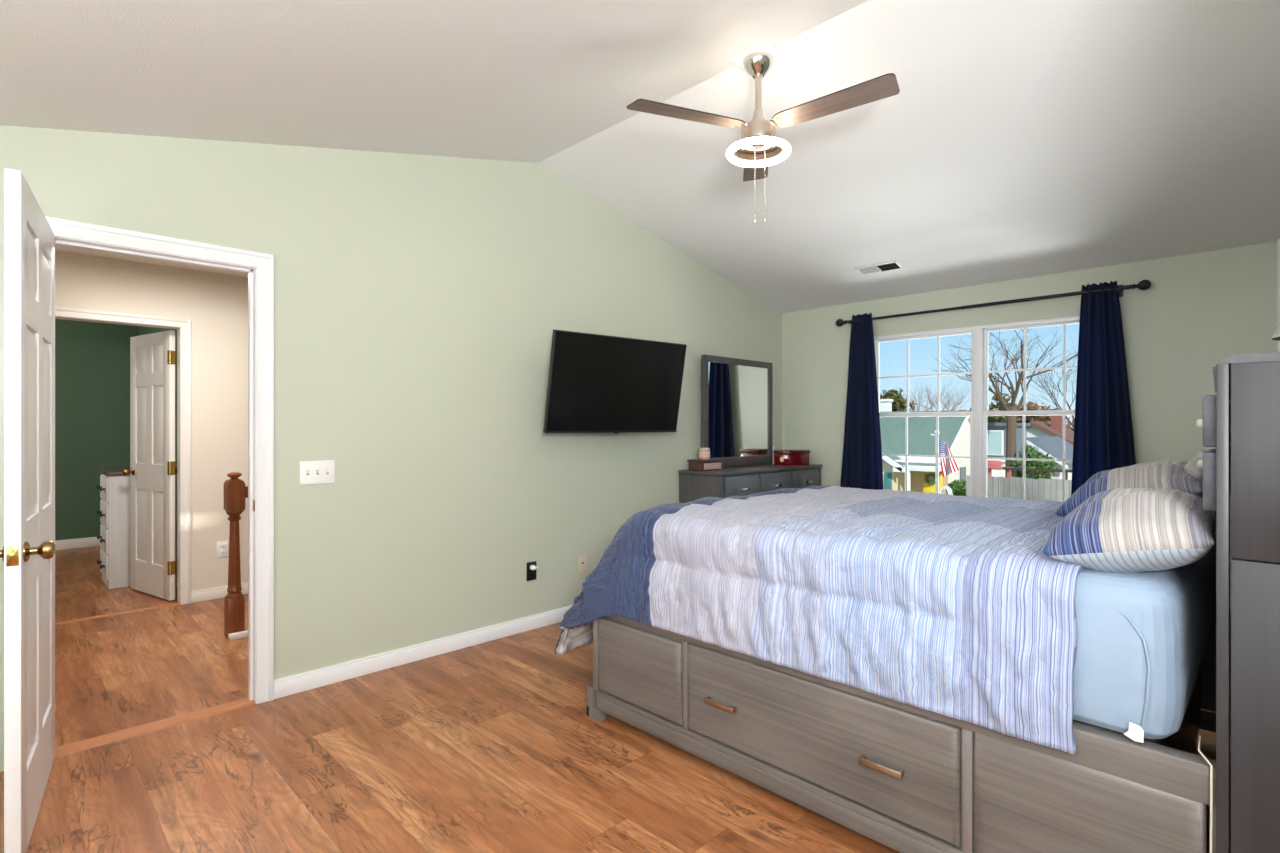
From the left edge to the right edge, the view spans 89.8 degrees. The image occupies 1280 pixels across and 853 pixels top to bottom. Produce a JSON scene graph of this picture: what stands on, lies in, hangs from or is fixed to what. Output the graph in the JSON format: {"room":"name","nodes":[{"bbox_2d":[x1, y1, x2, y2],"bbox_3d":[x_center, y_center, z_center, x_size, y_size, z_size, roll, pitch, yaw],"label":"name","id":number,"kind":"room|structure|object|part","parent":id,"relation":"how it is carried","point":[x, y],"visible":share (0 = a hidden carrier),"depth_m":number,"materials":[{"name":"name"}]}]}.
{"room":"bedroom","nodes":[
{"label":"bedroom","id":0,"kind":"room"},
{"bbox_2d":[55,319,176,540],"bbox_3d":[-5.322,0.050,5.242,2.580,2.500,3.560,0,0,-45],"label":"wall","id":1,"kind":"structure","parent":0,"point":[92,359],"depth_m":6.94,"materials":[{"name":"paint"}]},
{"bbox_2d":[55,537,99,549],"bbox_3d":[-6.489,1.250,6.412,2.360,0.100,0.015,0,0,-45],"label":"baseboard","id":2,"kind":"structure","parent":1,"relation":"attached to","point":[90,541],"depth_m":6.87,"materials":[{"name":"white paint"}]},
{"bbox_2d":[55,250,247,590],"bbox_3d":[-3.188,0.050,4.934,3.950,2.500,0.110,0,0,-45],"label":"wall","id":3,"kind":"structure","parent":0,"point":[216,305],"depth_m":4.80,"materials":[{"name":"beige paint"}]},
{"bbox_2d":[55,307,190,604],"bbox_3d":[-3.670,0.258,4.444,0.915,2.085,0.134,0,0,-45],"label":"door frame","id":4,"kind":"structure","parent":3,"relation":"attached to","point":[183,326],"depth_m":4.70,"materials":[{"name":"white paint"}]},
{"bbox_2d":[123,330,174,600],"bbox_3d":[-3.755,0.288,4.943,0.715,2.000,0.164,0,0,32],"label":"door","id":5,"kind":"structure","parent":3,"relation":"in","point":[152,356],"depth_m":4.91,"materials":[{"name":"white paint"}]},
{"bbox_3d":[-4.033,0.358,5.061,0.060,0.060,0.064,0,0,32],"label":"knob","id":6,"kind":"part","parent":5,"relation":"part of","materials":[{"name":"gold metal"}]},
{"bbox_2d":[191,583,247,602],"bbox_3d":[-2.525,1.258,5.506,2.205,0.085,0.015,0,0,-45],"label":"baseboard","id":7,"kind":"structure","parent":3,"relation":"attached to","point":[219,592],"depth_m":4.82,"materials":[{"name":"white paint"}]},
{"bbox_2d":[217,541,227,557],"bbox_3d":[-3.167,0.930,4.871,0.074,0.120,0.008,0,0,-45],"label":"outlet","id":8,"kind":"object","parent":3,"relation":"attached to","point":[222,546],"visible":1,"depth_m":4.87,"materials":[{"name":"white plastic"}]},
{"bbox_2d":[55,244,247,277],"bbox_3d":[-2.420,-1.202,4.164,4.150,0.095,2.265,0,0,-45],"label":"ceiling","id":9,"kind":"structure","parent":0,"point":[57,247],"depth_m":4.47,"materials":[{"name":"white paint"}]},
{"bbox_2d":[0,125,781,771],"bbox_3d":[-0.997,-0.203,3.902,6.797,3.005,0.115,0,0,-45],"label":"wall","id":10,"kind":"structure","parent":0,"point":[419,300],"depth_m":3.57,"materials":[{"name":"green paint"}]},
{"bbox_2d":[0,168,55,852],"bbox_3d":[-2.053,0.273,2.173,0.170,2.030,0.825,0,0,-37],"label":"door","id":11,"kind":"structure","parent":10,"relation":"in","point":[27,554],"depth_m":1.97,"materials":[{"name":"white paint"}]},
{"bbox_3d":[-1.889,0.373,1.872,0.067,0.062,0.062,0,0,-37],"label":"knob","id":12,"kind":"part","parent":11,"relation":"part of","materials":[{"name":"gold metal"}]},
{"bbox_3d":[-1.807,0.373,1.848,0.026,0.058,0.009,0,0,-37],"label":"latch plate","id":13,"kind":"part","parent":11,"relation":"part of","materials":[{"name":"gold metal"}]},
{"bbox_3d":[-1.807,0.373,1.934,0.067,0.062,0.062,0,0,-37],"label":"knob","id":14,"kind":"part","parent":11,"relation":"part of","materials":[{"name":"gold metal"}]},
{"bbox_2d":[45,216,273,703],"bbox_3d":[-2.093,0.241,2.799,0.858,2.117,0.141,0,0,-45],"label":"door frame","id":15,"kind":"structure","parent":10,"relation":"attached to","point":[259,266],"depth_m":3.02,"materials":[{"name":"white paint"}]},
{"bbox_2d":[300,460,334,484],"bbox_3d":[-1.606,0.229,3.201,0.164,0.116,0.017,0,0,-45],"label":"light switch","id":16,"kind":"object","parent":10,"relation":"attached to","point":[311,472],"visible":1,"depth_m":3.20,"materials":[{"name":"white plastic"}]},
{"bbox_2d":[274,605,572,698],"bbox_3d":[-0.188,1.255,4.616,4.404,0.090,0.016,0,0,-45],"label":"baseboard","id":17,"kind":"structure","parent":10,"relation":"attached to","point":[297,683],"depth_m":3.52,"materials":[{"name":"white paint"}]},
{"bbox_2d":[527,561,537,580],"bbox_3d":[-0.682,0.927,4.102,0.074,0.118,0.046,0,0,-45],"label":"outlet","id":18,"kind":"object","parent":10,"relation":"attached to","point":[531,566],"visible":1,"depth_m":4.10,"materials":[{"name":"black plastic"}]},
{"bbox_2d":[578,554,586,571],"bbox_3d":[-0.393,0.939,4.410,0.074,0.118,0.018,0,0,-45],"label":"cable plate","id":19,"kind":"object","parent":10,"relation":"attached to","point":[582,559],"visible":1,"depth_m":4.41,"materials":[{"name":"beige plastic"}]},
{"bbox_2d":[543,329,686,433],"bbox_3d":[-0.206,-0.271,4.366,1.105,0.636,0.366,0,0,-40],"label":"television","id":20,"kind":"object","parent":10,"relation":"attached to","point":[597,383],"visible":1,"depth_m":4.21,"materials":[{"name":"black plastic"}]},
{"bbox_2d":[0,546,1230,852],"bbox_3d":[-1.327,1.330,4.219,6.777,0.060,10.650,0,0,-45],"label":"floor","id":21,"kind":"structure","parent":0,"point":[493,746],"depth_m":2.48,"materials":[{"name":"brown wood"}]},
{"bbox_2d":[55,602,179,624],"bbox_3d":[-3.652,1.296,4.426,0.795,0.009,0.054,0,0,-45],"label":"threshold","id":22,"kind":"object","parent":21,"relation":"on","point":[178,603],"visible":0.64,"depth_m":4.43,"materials":[{"name":"brown wood"}]},
{"bbox_2d":[97,468,176,588],"bbox_3d":[-4.249,0.833,5.449,0.528,0.935,0.506,0,0,-45],"label":"dresser","id":23,"kind":"object","parent":21,"relation":"on","point":[114,486],"visible":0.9,"depth_m":5.17,"materials":[{"name":"white wood"}]},
{"bbox_3d":[-4.413,0.508,5.287,0.013,0.195,0.450,0,0,-45],"label":"drawer","id":24,"kind":"part","parent":23,"relation":"part of","materials":[{"name":"white wood"}]},
{"bbox_3d":[-4.413,0.717,5.287,0.013,0.195,0.450,0,0,-45],"label":"drawer","id":25,"kind":"part","parent":23,"relation":"part of","materials":[{"name":"white wood"}]},
{"bbox_3d":[-4.413,0.924,5.287,0.013,0.195,0.450,0,0,-45],"label":"drawer","id":26,"kind":"part","parent":23,"relation":"part of","materials":[{"name":"white wood"}]},
{"bbox_3d":[-4.413,1.133,5.287,0.013,0.195,0.450,0,0,-45],"label":"drawer","id":27,"kind":"part","parent":23,"relation":"part of","materials":[{"name":"white wood"}]},
{"bbox_2d":[55,697,254,757],"bbox_3d":[-2.092,1.296,2.797,0.718,0.008,0.104,0,0,-45],"label":"threshold","id":28,"kind":"object","parent":21,"relation":"on","point":[168,722],"visible":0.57,"depth_m":2.76,"materials":[{"name":"brown wood"}]},
{"bbox_2d":[224,472,244,638],"bbox_3d":[-2.517,0.791,3.985,0.096,1.017,0.094,0,0,-45],"label":"newel post","id":29,"kind":"object","parent":21,"relation":"on","point":[234,488],"visible":0.99,"depth_m":3.96,"materials":[{"name":"brown wood"}]},
{"bbox_2d":[245,486,247,497],"bbox_3d":[-1.735,0.410,4.765,2.112,0.070,0.068,0,0,-45],"label":"handrail","id":30,"kind":"object","parent":29,"relation":"attached to","point":[246,487],"visible":0.15,"depth_m":4.00,"materials":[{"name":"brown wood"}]},
{"bbox_2d":[228,630,247,639],"bbox_3d":[-1.722,1.282,4.685,2.205,0.035,0.038,0,0,-45],"label":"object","id":31,"kind":"object","parent":21,"relation":"on","point":[242,634],"visible":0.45,"depth_m":3.93,"materials":[{"name":"white paint"}]},
{"bbox_2d":[678,464,822,502],"bbox_3d":[0.995,0.823,5.461,1.498,0.955,0.458,0,0,-45],"label":"dresser","id":32,"kind":"object","parent":21,"relation":"on","point":[726,482],"visible":0.3,"depth_m":5.07,"materials":[{"name":"grey wood"}]},
{"bbox_2d":[687,458,723,470],"bbox_3d":[0.520,0.302,5.085,0.271,0.085,0.155,0,0,-45],"label":"jewelry box","id":33,"kind":"object","parent":32,"relation":"on","point":[710,464],"visible":0.97,"depth_m":5.01,"materials":[{"name":"brown wood"}]},
{"bbox_2d":[699,448,709,459],"bbox_3d":[0.511,0.215,5.090,0.092,0.090,0.092,0,0,-45],"label":"candle","id":34,"kind":"object","parent":33,"relation":"on","point":[704,453],"visible":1,"depth_m":5.05,"materials":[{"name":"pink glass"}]},
{"bbox_3d":[0.520,0.268,5.085,0.271,0.016,0.155,0,0,-45],"label":"lid","id":35,"kind":"part","parent":33,"relation":"part of","materials":[{"name":"brown wood"}]},
{"bbox_3d":[0.570,0.310,5.036,0.214,0.048,0.003,0,0,-45],"label":"panel","id":36,"kind":"part","parent":33,"relation":"part of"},
{"bbox_2d":[702,354,772,467],"bbox_3d":[0.849,-0.120,5.576,0.985,0.929,0.064,0,0,-45],"label":"dresser mirror","id":37,"kind":"object","parent":32,"relation":"on","point":[737,394],"visible":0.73,"depth_m":5.53,"materials":[{"name":"grey wood"}]},
{"bbox_3d":[0.791,0.490,4.997,0.445,0.210,0.032,0,0,-45],"label":"drawer","id":38,"kind":"part","parent":32,"relation":"part of","materials":[{"name":"grey wood"}]},
{"bbox_3d":[1.121,0.490,5.325,0.445,0.210,0.032,0,0,-45],"label":"drawer","id":39,"kind":"part","parent":32,"relation":"part of","materials":[{"name":"grey wood"}]},
{"bbox_2d":[773,450,809,465],"bbox_3d":[1.366,0.279,5.787,0.283,0.132,0.188,0,0,-35],"label":"box","id":40,"kind":"object","parent":32,"relation":"on","point":[781,457],"visible":1,"depth_m":5.71,"materials":[{"name":"red paint"}]},
{"bbox_3d":[1.368,0.229,5.789,0.278,0.032,0.188,0,0,-35],"label":"lid","id":41,"kind":"part","parent":40,"relation":"part of","materials":[{"name":"red wood"}]},
{"bbox_3d":[1.450,0.490,5.654,0.445,0.210,0.032,0,0,-45],"label":"drawer","id":42,"kind":"part","parent":32,"relation":"part of","materials":[{"name":"grey wood"}]},
{"bbox_2d":[587,352,1279,852],"bbox_3d":[1.196,0.574,2.646,1.728,1.453,2.370,0,0,-45],"label":"bed","id":43,"kind":"object","parent":21,"relation":"on","point":[905,778],"visible":0.66,"depth_m":1.68,"materials":[{"name":"grey wood"}]},
{"bbox_3d":[-0.178,1.232,2.886,0.088,0.135,0.090,0,0,-45],"label":"leg","id":44,"kind":"part","parent":43,"relation":"part of","materials":[{"name":"grey wood"}]},
{"bbox_3d":[-0.009,1.008,2.688,0.028,0.320,0.492,0,0,-45],"label":"panel","id":45,"kind":"part","parent":43,"relation":"part of","materials":[{"name":"grey wood"}]},
{"bbox_3d":[0.294,1.016,2.347,0.028,0.020,0.132,0,0,-45],"label":"handle","id":46,"kind":"part","parent":43,"relation":"part of","materials":[{"name":"orange metal"}]},
{"bbox_3d":[0.541,1.216,2.135,0.030,0.079,2.080,0,0,-45],"label":"rail","id":47,"kind":"part","parent":43,"relation":"part of","materials":[{"name":"grey wood"}]},
{"bbox_2d":[555,485,1085,754],"bbox_3d":[0.835,0.761,2.996,1.758,0.871,2.348,0,0,-45],"label":"comforter","id":48,"kind":"object","parent":43,"relation":"on","point":[952,606],"visible":0.89,"depth_m":2.03,"materials":[{"name":"fabric"}]},
{"bbox_2d":[1055,460,1202,517],"bbox_3d":[1.838,0.244,2.342,0.665,0.240,0.395,0,0,-43],"label":"pillow","id":49,"kind":"object","parent":48,"relation":"on","point":[1156,474],"visible":0.44,"depth_m":2.18,"materials":[{"name":"fabric"}]},
{"bbox_3d":[0.540,1.003,2.137,0.028,0.330,0.994,0,0,-45],"label":"drawer","id":50,"kind":"part","parent":43,"relation":"part of","materials":[{"name":"grey wood"}]},
{"bbox_3d":[0.721,1.016,1.919,0.028,0.020,0.132,0,0,-45],"label":"handle","id":51,"kind":"part","parent":43,"relation":"part of","materials":[{"name":"orange metal"}]},
{"bbox_3d":[0.547,0.791,2.155,0.052,0.087,2.100,0,0,-45],"label":"rail","id":52,"kind":"part","parent":43,"relation":"part of","materials":[{"name":"grey wood"}]},
{"bbox_3d":[1.085,1.000,1.591,0.028,0.336,0.478,0,0,-45],"label":"panel","id":53,"kind":"part","parent":43,"relation":"part of","materials":[{"name":"grey wood"}]},
{"bbox_2d":[1073,530,1215,742],"bbox_3d":[1.139,0.558,2.690,1.634,0.388,1.872,0,0,-45],"label":"mattress","id":54,"kind":"object","parent":43,"relation":"on","point":[1143,640],"visible":0.28,"depth_m":1.55,"materials":[{"name":"blue fabric"}]},
{"bbox_2d":[1042,488,1215,572],"bbox_3d":[1.385,0.281,1.784,0.331,0.224,0.685,0,0,43],"label":"pillow","id":55,"kind":"object","parent":54,"relation":"on","point":[1118,530],"visible":0.97,"depth_m":1.58,"materials":[{"name":"fabric"}]},
{"bbox_2d":[1184,448,1215,481],"bbox_3d":[1.986,0.205,2.285,0.587,0.268,0.151,0,0,-43],"label":"pillow","id":56,"kind":"object","parent":54,"relation":"on","point":[1191,467],"visible":0.18,"depth_m":2.09,"materials":[{"name":"fabric"}]},
{"bbox_3d":[1.544,-0.008,1.751,0.026,0.026,0.041,0,0,-45],"label":"knob","id":57,"kind":"part","parent":43,"relation":"part of","materials":[{"name":"beige plastic"}]},
{"bbox_3d":[1.565,0.105,1.772,0.026,0.026,0.041,0,0,-45],"label":"knob","id":58,"kind":"part","parent":43,"relation":"part of","materials":[{"name":"beige plastic"}]},
{"bbox_2d":[1198,736,1212,852],"bbox_3d":[1.274,1.011,1.457,0.022,0.577,0.138,0,0,32],"label":"cord","id":59,"kind":"object","parent":43,"relation":"hanging from","point":[1199,739],"visible":1,"depth_m":1.40,"materials":[{"name":"beige plastic"}]},
{"bbox_3d":[1.710,1.216,3.299,0.030,0.079,2.080,0,0,-45],"label":"rail","id":60,"kind":"part","parent":43,"relation":"part of","materials":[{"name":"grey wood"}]},
{"bbox_3d":[2.252,1.000,2.754,0.028,0.336,0.478,0,0,-45],"label":"panel","id":61,"kind":"part","parent":43,"relation":"part of","materials":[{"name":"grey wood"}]},
{"bbox_3d":[1.576,0.123,1.698,0.770,0.133,0.081,0,0,-45],"label":"panel","id":62,"kind":"part","parent":43,"relation":"part of","materials":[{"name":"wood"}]},
{"bbox_3d":[1.576,-0.013,1.698,0.770,0.119,0.081,0,0,-45],"label":"panel","id":63,"kind":"part","parent":43,"relation":"part of","materials":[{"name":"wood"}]},
{"bbox_3d":[1.877,-0.101,1.963,1.630,0.062,0.092,0,0,-45],"label":"crown rail","id":64,"kind":"part","parent":43,"relation":"part of","materials":[{"name":"grey wood"}]},
{"bbox_3d":[1.689,0.791,3.293,0.052,0.087,2.100,0,0,-45],"label":"rail","id":65,"kind":"part","parent":43,"relation":"part of","materials":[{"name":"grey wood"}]},
{"bbox_3d":[1.941,0.583,1.898,1.710,1.435,0.259,0,0,-45],"label":"headboard","id":66,"kind":"part","parent":43,"relation":"part of","materials":[{"name":"grey wood"}]},
{"bbox_2d":[1272,323,1279,339],"bbox_3d":[1.696,-0.258,1.585,0.196,0.210,0.196,0,0,-45],"label":"table lamp","id":67,"kind":"object","parent":43,"relation":"on","point":[1276,336],"visible":1,"depth_m":1.63,"materials":[{"name":"silver metal"}]},
{"bbox_2d":[0,0,1279,312],"bbox_3d":[0.699,-1.323,2.200,6.797,1.004,4.930,0,0,-45],"label":"ceiling","id":68,"kind":"structure","parent":0,"point":[1019,139],"depth_m":2.93,"materials":[{"name":"white paint"}]},
{"bbox_2d":[627,43,899,222],"bbox_3d":[0.603,-1.315,2.850,1.117,0.766,1.037,0,0,-45],"label":"ceiling fan","id":69,"kind":"object","parent":68,"relation":"hanging from","point":[758,143],"visible":1,"depth_m":2.86,"materials":[{"name":"silver metal"}]},
{"bbox_3d":[0.210,-1.368,2.816,0.537,0.006,0.136,0,9,-21],"label":"blade","id":70,"kind":"part","parent":69,"relation":"part of","materials":[{"name":"brown wood"}]},
{"bbox_3d":[0.598,-1.368,3.296,0.136,0.006,0.537,-9,-1,9],"label":"blade","id":71,"kind":"part","parent":69,"relation":"part of","materials":[{"name":"brown wood"}]},
{"bbox_3d":[0.542,-1.287,2.943,0.216,0.042,0.216,0,0,-45],"label":"light plate","id":72,"kind":"part","parent":69,"relation":"part of","materials":[{"name":"white glass"}]},
{"bbox_3d":[0.542,-1.689,2.943,0.170,0.018,0.190,0,0,-45],"label":"ceiling plate","id":73,"kind":"part","parent":69,"relation":"part of","materials":[{"name":"silver metal"}]},
{"bbox_3d":[0.820,-1.368,2.719,0.537,0.006,0.136,0,-9,39],"label":"blade","id":74,"kind":"part","parent":69,"relation":"part of","materials":[{"name":"brown wood"}]},
{"bbox_2d":[854,261,903,275],"bbox_3d":[1.827,-1.208,4.912,0.142,0.036,0.330,0,0,-45],"label":"ceiling vent","id":75,"kind":"object","parent":68,"relation":"in","point":[894,265],"visible":1,"depth_m":4.91,"materials":[{"name":"white metal"}]},
{"bbox_2d":[782,242,1276,610],"bbox_3d":[3.050,0.105,4.599,0.160,2.390,4.810,0,0,-45],"label":"wall","id":76,"kind":"structure","parent":0,"point":[1198,311],"depth_m":4.24,"materials":[{"name":"green paint"}]},
{"bbox_2d":[874,315,1079,501],"bbox_3d":[2.610,-0.057,4.952,0.135,1.437,1.790,0,0,-45],"label":"window","id":77,"kind":"structure","parent":76,"relation":"in","point":[979,372],"depth_m":4.93,"materials":[{"name":"white paint"}]},
{"bbox_3d":[2.332,-0.415,5.288,0.026,0.669,0.801,0,0,-45],"label":"sash","id":78,"kind":"part","parent":77,"relation":"part of","materials":[{"name":"white paint"}]},
{"bbox_3d":[2.313,0.246,5.269,0.026,0.727,0.801,0,0,-45],"label":"sash","id":79,"kind":"part","parent":77,"relation":"part of","materials":[{"name":"white paint"}]},
{"bbox_3d":[2.629,-0.068,4.971,0.082,1.415,1.730,0,0,-45],"label":"frame","id":80,"kind":"part","parent":77,"relation":"part of","materials":[{"name":"white paint"}]},
{"bbox_3d":[2.925,0.246,4.654,0.026,0.727,0.805,0,0,-45],"label":"sash","id":81,"kind":"part","parent":77,"relation":"part of","materials":[{"name":"white paint"}]},
{"bbox_3d":[2.944,-0.415,4.674,0.026,0.669,0.805,0,0,-45],"label":"sash","id":82,"kind":"part","parent":77,"relation":"part of","materials":[{"name":"white paint"}]},
{"bbox_2d":[836,280,1150,326],"bbox_3d":[2.529,-0.910,4.921,0.124,0.080,2.192,0,0,-45],"label":"curtain rod","id":83,"kind":"object","parent":76,"relation":"attached to","point":[1144,284],"visible":0.9,"depth_m":4.65,"materials":[{"name":"metal"}]},
{"bbox_2d":[840,312,883,489],"bbox_3d":[1.901,0.156,5.511,0.082,2.248,0.484,0,0,-45],"label":"curtain","id":84,"kind":"object","parent":83,"relation":"hanging from","point":[862,467],"visible":0.66,"depth_m":5.52,"materials":[{"name":"blue fabric"}]},
{"bbox_2d":[1071,280,1135,494],"bbox_3d":[3.115,0.156,4.290,0.077,2.248,0.457,0,0,-45],"label":"curtain","id":85,"kind":"object","parent":83,"relation":"hanging from","point":[1103,429],"visible":0.61,"depth_m":4.33,"materials":[{"name":"blue fabric"}]},
{"bbox_2d":[1277,239,1279,351],"bbox_3d":[3.813,0.095,3.699,0.030,2.410,0.198,0,0,-45],"label":"trim","id":86,"kind":"structure","parent":76,"relation":"attached to","point":[1278,240],"depth_m":3.75,"materials":[{"name":"white paint"}]},
{"label":"outside","id":87,"kind":"structure","parent":0,"visible":0},
{"bbox_3d":[37.484,4.100,79.706,154.373,0.200,180.000,0,0,-45],"label":"lawn","id":88,"kind":"structure","parent":87,"visible":0},
{"bbox_2d":[880,388,916,411],"bbox_3d":[24.111,0.147,61.333,3.936,7.808,3.766,0,0,-6],"label":"evergreen tree","id":89,"kind":"object","parent":88,"relation":"on","point":[899,403],"visible":0.47,"depth_m":60.33,"materials":[{"name":"green plant"}]},
{"bbox_2d":[880,399,969,494],"bbox_3d":[8.595,1.370,30.688,6.300,5.260,13.060,0,0,-45],"label":"house","id":90,"kind":"structure","parent":88,"relation":"on","point":[954,430],"depth_m":26.02,"materials":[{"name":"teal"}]},
{"bbox_2d":[884,472,891,489],"bbox_3d":[9.820,2.460,25.414,0.070,1.280,0.300,0,0,-45],"label":"shutter","id":91,"kind":"object","parent":90,"relation":"hanging from","point":[887,475],"depth_m":25.39,"materials":[{"name":"teal paint"}]},
{"bbox_2d":[925,473,934,484],"bbox_3d":[11.507,2.080,25.401,0.110,0.450,0.450,0,0,-45],"label":"wreath","id":92,"kind":"object","parent":90,"relation":"attached to","point":[929,474],"visible":0.9,"depth_m":25.38,"materials":[{"name":"green plant"}]},
{"bbox_3d":[11.563,2.055,25.443,0.040,0.390,0.600,0,0,-45],"label":"glass panel","id":93,"kind":"part","parent":90,"relation":"part of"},
{"bbox_3d":[11.606,2.735,25.485,0.100,1.830,0.720,0,0,-45],"label":"door","id":94,"kind":"part","parent":90,"relation":"part of","materials":[{"name":"yellow paint"}]},
{"bbox_2d":[904,378,947,410],"bbox_3d":[28.679,-0.444,65.378,4.538,9.092,7.081,0,0,34],"label":"bare tree","id":95,"kind":"object","parent":88,"relation":"on","point":[918,409],"visible":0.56,"depth_m":64.88,"materials":[{"name":"brown plant"}]},
{"bbox_2d":[931,430,939,492],"bbox_3d":[9.805,2.058,21.328,0.162,3.885,0.278,0,0,-45],"label":"flagpole","id":96,"kind":"object","parent":88,"relation":"on","point":[934,434],"visible":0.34,"depth_m":21.28,"materials":[{"name":"white metal"}]},
{"bbox_2d":[939,440,958,476],"bbox_3d":[10.085,1.050,20.999,0.190,1.220,0.597,0,0,-45],"label":"flag","id":97,"kind":"object","parent":96,"relation":"attached to","point":[948,465],"visible":0.96,"depth_m":21.09,"materials":[{"name":"fabric"}]},
{"bbox_2d":[905,380,970,410],"bbox_3d":[26.295,-0.111,55.845,5.772,8.427,4.701,0,0,-22],"label":"bare tree","id":98,"kind":"object","parent":88,"relation":"on","point":[947,394],"visible":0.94,"depth_m":55.90,"materials":[{"name":"brown plant"}]},
{"bbox_2d":[940,486,952,494],"bbox_3d":[10.198,2.989,21.386,0.324,2.022,0.344,0,0,-45],"label":"arch","id":99,"kind":"object","parent":88,"relation":"on","point":[947,488],"visible":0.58,"depth_m":21.36,"materials":[{"name":"white"}]},
{"bbox_2d":[945,479,965,495],"bbox_3d":[10.831,2.884,21.724,0.960,2.232,0.888,0,0,-45],"label":"bush","id":100,"kind":"object","parent":88,"relation":"on","point":[958,487],"visible":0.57,"depth_m":21.50,"materials":[{"name":"green plant"}]},
{"bbox_2d":[987,391,1011,422],"bbox_3d":[28.458,0.602,51.257,3.133,6.899,3.608,0,0,15],"label":"tree","id":101,"kind":"object","parent":88,"relation":"on","point":[990,419],"visible":0.23,"depth_m":50.90,"materials":[{"name":"green plant"}]},
{"bbox_2d":[987,460,1014,477],"bbox_3d":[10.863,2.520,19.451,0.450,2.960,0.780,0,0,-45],"label":"picnic table","id":102,"kind":"object","parent":88,"relation":"on","point":[991,464],"visible":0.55,"depth_m":19.58,"materials":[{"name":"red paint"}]},
{"bbox_3d":[10.641,2.640,19.554,0.080,2.720,0.100,0,0,-45],"label":"leg","id":103,"kind":"part","parent":102,"relation":"part of","materials":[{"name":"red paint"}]},
{"bbox_3d":[10.872,1.180,19.728,0.048,0.280,0.400,0,0,-45],"label":"backrest","id":104,"kind":"part","parent":102,"relation":"part of","materials":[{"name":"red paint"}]},
{"bbox_3d":[11.022,2.640,19.172,0.080,2.720,0.100,0,0,-45],"label":"leg","id":105,"kind":"part","parent":102,"relation":"part of","materials":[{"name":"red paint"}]},
{"bbox_2d":[932,327,1077,477],"bbox_3d":[14.154,-0.595,25.489,4.963,9.398,6.658,0,0,-8],"label":"bare tree","id":106,"kind":"object","parent":88,"relation":"on","point":[1010,420],"visible":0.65,"depth_m":25.40,"materials":[{"name":"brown plant"}]},
{"bbox_2d":[987,423,1029,477],"bbox_3d":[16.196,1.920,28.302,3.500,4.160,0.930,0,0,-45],"label":"house","id":107,"kind":"structure","parent":88,"relation":"on","point":[996,432],"depth_m":27.26,"materials":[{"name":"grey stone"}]},
{"bbox_3d":[15.074,0.690,27.261,0.040,0.960,0.520,0,0,-45],"label":"pane","id":108,"kind":"part","parent":107,"relation":"part of","materials":[{"name":"glass"}]},
{"bbox_2d":[966,475,1071,501],"bbox_3d":[10.514,2.701,17.826,0.100,2.598,2.691,0,0,-45],"label":"fence","id":109,"kind":"object","parent":88,"relation":"on","point":[997,487],"visible":0.24,"depth_m":17.63,"materials":[{"name":"white wood"}]},
{"bbox_2d":[1008,445,1057,478],"bbox_3d":[15.118,2.381,24.535,1.793,3.340,1.891,0,0,-3],"label":"bush","id":110,"kind":"object","parent":88,"relation":"on","point":[1028,464],"visible":0.48,"depth_m":24.27,"materials":[{"name":"green plant"}]},
{"bbox_2d":[1003,467,1071,479],"bbox_3d":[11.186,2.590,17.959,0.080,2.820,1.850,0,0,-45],"label":"rail","id":111,"kind":"object","parent":88,"relation":"on","point":[1032,470],"visible":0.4,"depth_m":17.96,"materials":[{"name":"brown wood"}]},
{"bbox_2d":[1016,401,1073,430],"bbox_3d":[32.846,0.937,52.280,6.441,6.230,5.622,0,0,-17],"label":"tree","id":112,"kind":"object","parent":88,"relation":"on","point":[1030,406],"visible":0.23,"depth_m":51.29,"materials":[{"name":"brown plant"}]},
{"bbox_2d":[1027,436,1072,479],"bbox_3d":[21.237,2.270,33.869,6.700,3.460,3.600,0,0,-45],"label":"house","id":113,"kind":"structure","parent":88,"relation":"on","point":[1052,445],"depth_m":31.97,"materials":[{"name":"beige"}]},
{"bbox_2d":[1027,415,1073,444],"bbox_3d":[25.952,1.650,41.250,5.600,4.700,5.400,0,0,-45],"label":"house","id":114,"kind":"structure","parent":88,"relation":"on","point":[1036,428],"depth_m":39.55,"materials":[{"name":"red brick"}]},
{"bbox_2d":[1026,335,1076,428],"bbox_3d":[18.797,-0.011,27.455,4.674,8.225,4.428,0,0,10],"label":"bare tree","id":115,"kind":"object","parent":88,"relation":"on","point":[1068,375],"visible":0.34,"depth_m":28.05,"materials":[{"name":"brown plant"}]}
]}

